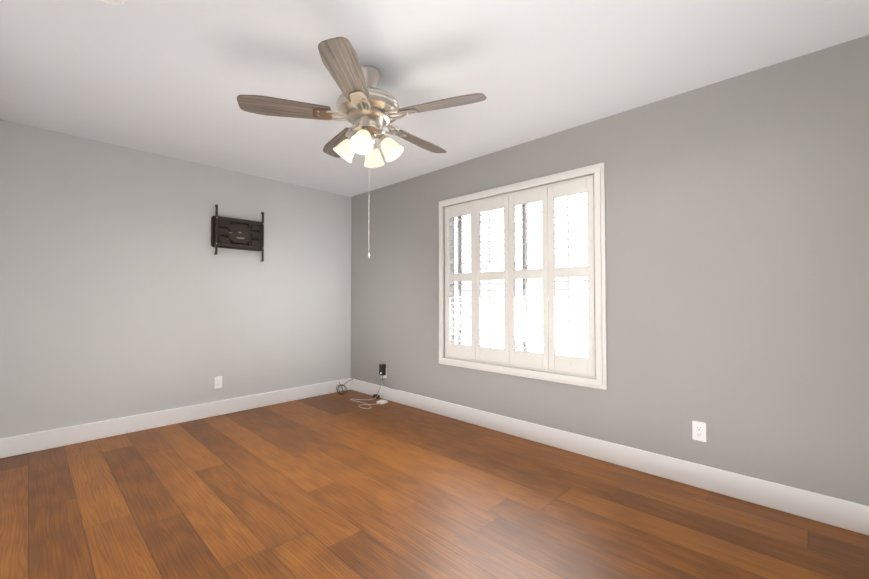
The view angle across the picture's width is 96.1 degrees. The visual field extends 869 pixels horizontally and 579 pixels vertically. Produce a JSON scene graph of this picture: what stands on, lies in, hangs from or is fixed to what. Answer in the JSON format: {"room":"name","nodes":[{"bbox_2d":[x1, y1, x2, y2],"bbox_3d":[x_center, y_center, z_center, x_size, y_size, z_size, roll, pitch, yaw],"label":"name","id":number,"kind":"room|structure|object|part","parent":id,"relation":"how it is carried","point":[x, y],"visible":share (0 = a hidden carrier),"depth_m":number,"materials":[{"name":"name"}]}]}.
{"room":"empty bedroom","nodes":[
{"label":"empty bedroom","id":0,"kind":"room"},
{"bbox_2d":[0,119,350,438],"bbox_3d":[-2.175,0.014,3.915,0.150,2.440,3.356,-1,-2,44],"label":"wall","id":1,"kind":"structure","parent":0,"point":[125,291],"depth_m":3.44,"materials":[{"name":"grey paint"}]},
{"bbox_2d":[0,378,349,457],"bbox_3d":[-2.115,1.163,3.831,0.016,0.140,3.056,-1,-2,44],"label":"baseboard","id":2,"kind":"structure","parent":1,"relation":"attached to","point":[32,442],"depth_m":3.43,"materials":[{"name":"white wood"}]},
{"bbox_2d":[214,376,221,388],"bbox_3d":[-2.122,0.911,3.835,0.008,0.115,0.070,-1,-2,44],"label":"outlet","id":3,"kind":"object","parent":1,"relation":"attached to","point":[217,381],"visible":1,"depth_m":3.83,"materials":[{"name":"white plastic"}]},
{"bbox_2d":[211,204,263,261],"bbox_3d":[-1.979,-0.558,3.964,0.082,0.522,0.500,-1,-2,44],"label":"bracket","id":4,"kind":"object","parent":1,"relation":"attached to","point":[233,233],"visible":1,"depth_m":3.94,"materials":[{"name":"black metal"}]},
{"bbox_2d":[0,389,868,578],"bbox_3d":[-0.339,1.243,2.121,5.244,0.100,3.356,-1,-2,44],"label":"floor","id":5,"kind":"structure","parent":0,"point":[336,485],"depth_m":2.10,"materials":[{"name":"brown wood"}]},
{"bbox_2d":[336,378,342,394],"bbox_3d":[-1.064,1.147,4.731,0.087,0.207,0.323,-1,-2,32],"label":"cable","id":6,"kind":"object","parent":5,"relation":"on","point":[341,385],"depth_m":4.64,"materials":[{"name":"black plastic"}]},
{"bbox_2d":[343,364,396,408],"bbox_3d":[-0.711,1.046,4.331,0.401,0.396,0.468,1,-2,-40],"label":"cable","id":7,"kind":"object","parent":5,"relation":"on","point":[382,370],"depth_m":4.43,"materials":[{"name":"black plastic"}]},
{"bbox_2d":[0,0,868,196],"bbox_3d":[-0.339,-1.296,2.180,5.244,0.100,3.356,-1,-2,44],"label":"ceiling","id":8,"kind":"structure","parent":0,"point":[172,78],"depth_m":2.15,"materials":[{"name":"white paint"}]},
{"bbox_2d":[99,0,125,4],"bbox_3d":[-1.369,-1.238,1.623,0.140,0.042,0.140,-1,-2,44],"label":"smoke detector","id":9,"kind":"object","parent":8,"relation":"attached to","point":[115,2],"visible":1,"depth_m":1.66,"materials":[{"name":"white plastic"}]},
{"bbox_2d":[237,37,485,257],"bbox_3d":[-0.360,-0.709,2.264,1.308,1.070,1.280,-1,-2,44],"label":"ceiling fan","id":10,"kind":"object","parent":8,"relation":"hanging from","point":[367,110],"visible":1,"depth_m":2.12,"materials":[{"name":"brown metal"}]},
{"bbox_3d":[-0.358,-0.499,2.208,0.028,0.647,0.032,-1,-2,44],"label":"pull cord","id":11,"kind":"part","parent":10,"relation":"part of","materials":[{"name":"silver metal"}]},
{"bbox_2d":[351,35,868,505],"bbox_3d":[0.772,0.000,3.305,4.944,2.440,0.150,-1,-2,44],"label":"wall","id":12,"kind":"structure","parent":0,"point":[737,257],"depth_m":2.35,"materials":[{"name":"grey paint"}]},
{"bbox_2d":[439,162,606,389],"bbox_3d":[0.667,-0.086,3.369,1.620,1.615,0.163,-1,-2,44],"label":"window shutter","id":13,"kind":"object","parent":12,"relation":"attached to","point":[528,277],"visible":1,"depth_m":3.26,"materials":[{"name":"white wood"}]},
{"bbox_3d":[0.717,-0.085,3.420,1.454,1.449,0.020,-1,-2,44],"label":"glass pane","id":14,"kind":"part","parent":13,"relation":"part of","materials":[{"name":"white"}]},
{"bbox_2d":[350,378,868,535],"bbox_3d":[0.720,1.148,3.213,4.928,0.140,0.016,-1,-2,44],"label":"baseboard","id":15,"kind":"structure","parent":12,"relation":"attached to","point":[842,513],"depth_m":2.48,"materials":[{"name":"white wood"}]},
{"bbox_2d":[692,421,705,441],"bbox_3d":[1.607,0.861,2.372,0.070,0.115,0.008,-1,-2,44],"label":"outlet","id":16,"kind":"object","parent":12,"relation":"attached to","point":[698,431],"visible":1,"depth_m":2.37,"materials":[{"name":"white plastic"}]}
]}

